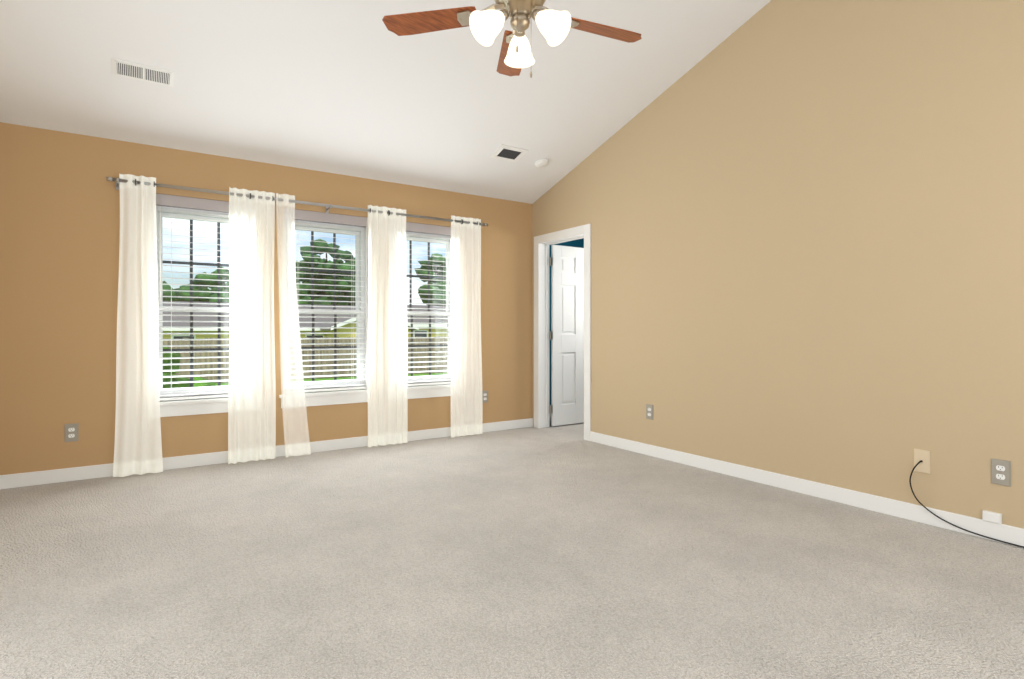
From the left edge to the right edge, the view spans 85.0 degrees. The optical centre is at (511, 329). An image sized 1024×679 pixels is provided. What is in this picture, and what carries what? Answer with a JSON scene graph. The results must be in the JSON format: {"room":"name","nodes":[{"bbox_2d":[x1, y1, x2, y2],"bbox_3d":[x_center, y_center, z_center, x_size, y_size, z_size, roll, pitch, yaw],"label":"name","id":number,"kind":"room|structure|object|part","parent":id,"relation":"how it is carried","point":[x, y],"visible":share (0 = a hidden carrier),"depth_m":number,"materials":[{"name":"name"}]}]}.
{"room":"empty living room","nodes":[
{"label":"empty living room","id":0,"kind":"room"},
{"bbox_2d":[0,122,531,474],"bbox_3d":[-1.728,-0.195,5.041,4.880,2.550,0.150,0,0,-34],"label":"wall","id":1,"kind":"structure","parent":0,"point":[59,228],"depth_m":4.11,"materials":[{"name":"brown paint"}]},
{"bbox_2d":[65,423,77,441],"bbox_3d":[-3.152,0.735,4.000,0.078,0.128,0.008,0,0,-34],"label":"electrical outlet","id":2,"kind":"object","parent":1,"relation":"attached to","point":[71,432],"visible":1,"depth_m":4.00,"materials":[{"name":"beige plastic"}]},
{"bbox_2d":[156,206,229,416],"bbox_3d":[-2.477,-0.190,4.523,0.810,1.720,0.175,0,0,-34],"label":"window","id":3,"kind":"structure","parent":1,"relation":"in","point":[169,408],"depth_m":4.48,"materials":[{"name":"white plastic"}]},
{"bbox_2d":[156,193,229,400],"bbox_3d":[-2.464,-0.251,4.503,0.732,1.595,0.064,0,0,-34],"label":"window blind","id":4,"kind":"object","parent":3,"relation":"attached to","point":[165,200],"visible":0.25,"depth_m":4.43,"materials":[{"name":"white plastic"}]},
{"bbox_2d":[0,418,532,488],"bbox_3d":[-1.670,1.032,4.981,4.570,0.095,0.014,0,0,-34],"label":"baseboard","id":5,"kind":"structure","parent":1,"relation":"attached to","point":[7,481],"depth_m":4.42,"materials":[{"name":"white wood"}]},
{"bbox_2d":[106,173,487,476],"bbox_3d":[-1.609,-0.037,4.947,3.205,2.210,0.138,0,0,-34],"label":"curtains","id":6,"kind":"object","parent":1,"relation":"attached to","point":[251,416],"visible":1,"depth_m":4.63,"materials":[{"name":"white fabric"}]},
{"bbox_3d":[-2.765,-0.037,4.138,0.311,2.210,0.067,0,0,-34],"label":"panel","id":7,"kind":"part","parent":6,"relation":"part of","materials":[{"name":"white fabric"}]},
{"bbox_3d":[-2.122,-0.037,4.566,0.360,2.210,0.073,0,0,-34],"label":"panel","id":8,"kind":"part","parent":6,"relation":"part of","materials":[{"name":"white fabric"}]},
{"bbox_3d":[-1.853,-0.037,4.743,0.281,2.210,0.066,0,0,-34],"label":"panel","id":9,"kind":"part","parent":6,"relation":"part of","materials":[{"name":"white fabric"}]},
{"bbox_3d":[-1.157,-0.037,5.207,0.388,2.210,0.068,0,0,-34],"label":"panel","id":10,"kind":"part","parent":6,"relation":"part of","materials":[{"name":"white fabric"}]},
{"bbox_3d":[-0.464,-0.037,5.667,0.361,2.210,0.053,0,0,-34],"label":"panel","id":11,"kind":"part","parent":6,"relation":"part of","materials":[{"name":"white fabric"}]},
{"bbox_2d":[279,220,367,407],"bbox_3d":[-1.685,-0.190,5.048,0.810,1.720,0.175,0,0,-34],"label":"window","id":12,"kind":"structure","parent":1,"relation":"in","point":[319,398],"depth_m":5.14,"materials":[{"name":"white plastic"}]},
{"bbox_3d":[-1.708,-0.213,5.082,0.592,1.356,0.033,0,0,-34],"label":"glass","id":13,"kind":"part","parent":12,"relation":"part of","materials":[{"name":"clear glass"}]},
{"bbox_2d":[294,209,366,391],"bbox_3d":[-1.672,-0.251,5.029,0.732,1.595,0.064,0,0,-34],"label":"window blind","id":14,"kind":"object","parent":12,"relation":"attached to","point":[322,217],"visible":0.67,"depth_m":5.04,"materials":[{"name":"white plastic"}]},
{"bbox_2d":[406,232,450,398],"bbox_3d":[-0.894,-0.190,5.574,0.810,1.720,0.175,0,0,-34],"label":"window","id":15,"kind":"structure","parent":1,"relation":"in","point":[429,391],"depth_m":5.64,"materials":[{"name":"white plastic"}]},
{"bbox_2d":[406,222,450,385],"bbox_3d":[-0.881,-0.251,5.554,0.732,1.595,0.064,0,0,-34],"label":"window blind","id":16,"kind":"object","parent":15,"relation":"attached to","point":[428,229],"visible":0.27,"depth_m":5.58,"materials":[{"name":"white plastic"}]},
{"bbox_2d":[482,390,487,402],"bbox_3d":[-0.285,0.705,5.904,0.078,0.128,0.008,0,0,-34],"label":"electrical outlet","id":17,"kind":"object","parent":1,"relation":"attached to","point":[484,396],"visible":0.98,"depth_m":5.90,"materials":[{"name":"beige plastic"}]},
{"bbox_2d":[0,0,770,203],"bbox_3d":[-0.043,-1.906,2.505,4.920,1.090,6.260,0,0,-34],"label":"ceiling","id":18,"kind":"structure","parent":0,"point":[356,88],"depth_m":3.98,"materials":[{"name":"white paint"}]},
{"bbox_2d":[112,58,173,86],"bbox_3d":[-2.365,-1.650,3.591,0.330,0.050,0.150,0,0,-34],"label":"ceiling vent","id":19,"kind":"object","parent":18,"relation":"in","point":[140,72],"visible":1,"depth_m":3.58,"materials":[{"name":"white metal"}]},
{"bbox_2d":[490,144,527,162],"bbox_3d":[-0.028,-1.637,5.191,0.300,0.067,0.202,0,0,-34],"label":"ceiling vent","id":20,"kind":"object","parent":18,"relation":"in","point":[508,153],"visible":1,"depth_m":5.18,"materials":[{"name":"white metal"}]},
{"bbox_2d":[382,0,641,77],"bbox_3d":[0.074,-1.739,2.551,1.260,1.193,1.259,0,0,-34],"label":"ceiling fan","id":21,"kind":"object","parent":18,"relation":"hanging from","point":[515,56],"visible":1,"depth_m":2.61,"materials":[{"name":"brown metal"}]},
{"bbox_3d":[0.037,-1.848,2.558,0.262,0.976,0.262,0,0,-34],"label":"motor","id":22,"kind":"part","parent":21,"relation":"part of","materials":[{"name":"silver metal"}]},
{"bbox_2d":[535,159,548,167],"bbox_3d":[0.290,-1.618,5.437,0.135,0.064,0.133,0,0,-34],"label":"smoke detector","id":23,"kind":"object","parent":18,"relation":"attached to","point":[541,163],"visible":0.98,"depth_m":5.40,"materials":[{"name":"white plastic"}]},
{"bbox_2d":[0,413,1023,678],"bbox_3d":[0.490,1.110,3.237,6.580,0.060,6.850,0,0,-34],"label":"floor","id":24,"kind":"structure","parent":0,"point":[534,553],"depth_m":2.46,"materials":[{"name":"beige carpet"}]},
{"bbox_2d":[909,460,1023,547],"bbox_3d":[2.859,0.903,2.253,0.032,0.347,2.188,0,0,-34],"label":"cord","id":25,"kind":"object","parent":24,"relation":"on","point":[947,521],"visible":0.94,"depth_m":3.02,"materials":[{"name":"black rubber"}]},
{"bbox_2d":[549,238,583,413],"bbox_3d":[0.609,-0.140,7.368,1.590,2.440,0.100,0,0,-34],"label":"wall","id":26,"kind":"structure","parent":0,"point":[579,243],"depth_m":7.22,"materials":[{"name":"blue paint"}]},
{"bbox_2d":[532,0,1023,528],"bbox_3d":[1.931,-0.650,3.816,0.140,3.461,6.220,0,0,-34],"label":"wall","id":27,"kind":"structure","parent":0,"point":[804,218],"depth_m":3.56,"materials":[{"name":"beige paint"}]},
{"bbox_2d":[534,224,590,440],"bbox_3d":[0.570,0.022,5.865,0.172,2.115,0.930,0,0,-34],"label":"door frame","id":28,"kind":"structure","parent":27,"relation":"attached to","point":[543,242],"depth_m":6.14,"materials":[{"name":"white wood"}]},
{"bbox_2d":[550,245,583,425],"bbox_3d":[0.752,0.061,6.417,0.779,2.014,0.185,0,0,-34],"label":"door","id":29,"kind":"structure","parent":27,"relation":"in","point":[567,339],"depth_m":6.32,"materials":[{"name":"white wood"}]},
{"bbox_3d":[0.443,0.060,6.217,0.044,1.730,0.034,0,0,-34],"label":"door hinges","id":30,"kind":"part","parent":29,"relation":"part of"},
{"bbox_2d":[646,404,652,419],"bbox_3d":[1.183,0.705,4.808,0.008,0.128,0.078,0,0,-34],"label":"electrical outlet","id":31,"kind":"object","parent":27,"relation":"attached to","point":[649,411],"visible":1,"depth_m":4.81,"materials":[{"name":"beige plastic"}]},
{"bbox_2d":[590,431,1023,547],"bbox_3d":[2.136,1.032,3.368,0.014,0.095,4.965,0,0,-34],"label":"baseboard","id":32,"kind":"structure","parent":27,"relation":"attached to","point":[922,514],"depth_m":3.51,"materials":[{"name":"white wood"}]},
{"bbox_2d":[914,449,929,473],"bbox_3d":[2.293,0.735,3.130,0.016,0.128,0.078,0,0,-34],"label":"outlet plate","id":33,"kind":"object","parent":27,"relation":"attached to","point":[924,457],"visible":1,"depth_m":3.13,"materials":[{"name":"beige plastic"}]},
{"bbox_2d":[982,510,1001,523],"bbox_3d":[2.463,0.959,2.867,0.024,0.048,0.074,0,0,-34],"label":"cable box","id":34,"kind":"object","parent":27,"relation":"attached to","point":[994,517],"visible":1,"depth_m":2.86,"materials":[{"name":"white plastic"}]},
{"bbox_2d":[991,458,1010,486],"bbox_3d":[2.487,0.725,2.845,0.008,0.128,0.078,0,0,-34],"label":"electrical outlet","id":35,"kind":"object","parent":27,"relation":"attached to","point":[1000,472],"visible":1,"depth_m":2.84,"materials":[{"name":"grey"}]},
{"label":"outside","id":36,"kind":"structure","parent":0,"visible":0},
{"bbox_2d":[179,359,446,391],"bbox_3d":[-23.557,2.030,53.527,140.000,0.300,104.760,0,0,-34],"label":"lawn","id":37,"kind":"structure","parent":36,"point":[343,378],"depth_m":22.11,"materials":[{"name":"green plant"}]},
{"bbox_2d":[163,301,418,368],"bbox_3d":[-13.836,0.605,32.210,13.000,4.350,11.830,0,0,-34],"label":"house","id":38,"kind":"structure","parent":37,"relation":"on","point":[224,324],"depth_m":28.89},
{"bbox_2d":[163,239,445,400],"bbox_3d":[-2.282,-2.684,38.425,105.004,11.144,54.319,0,0,-34],"label":"trees","id":39,"kind":"object","parent":37,"relation":"on","point":[434,261],"depth_m":48.14,"materials":[{"name":"green plant"}]},
{"bbox_2d":[163,336,446,382],"bbox_3d":[-4.674,1.070,23.393,78.104,1.620,0.150,0,0,-34],"label":"fence","id":40,"kind":"object","parent":37,"relation":"on","point":[202,354],"depth_m":21.54,"materials":[{"name":"brown wood"}]},
{"bbox_2d":[407,305,446,358],"bbox_3d":[-1.894,0.480,44.052,19.200,4.600,9.320,0,0,-34],"label":"house","id":41,"kind":"structure","parent":37,"relation":"on","point":[432,325],"depth_m":37.00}
]}

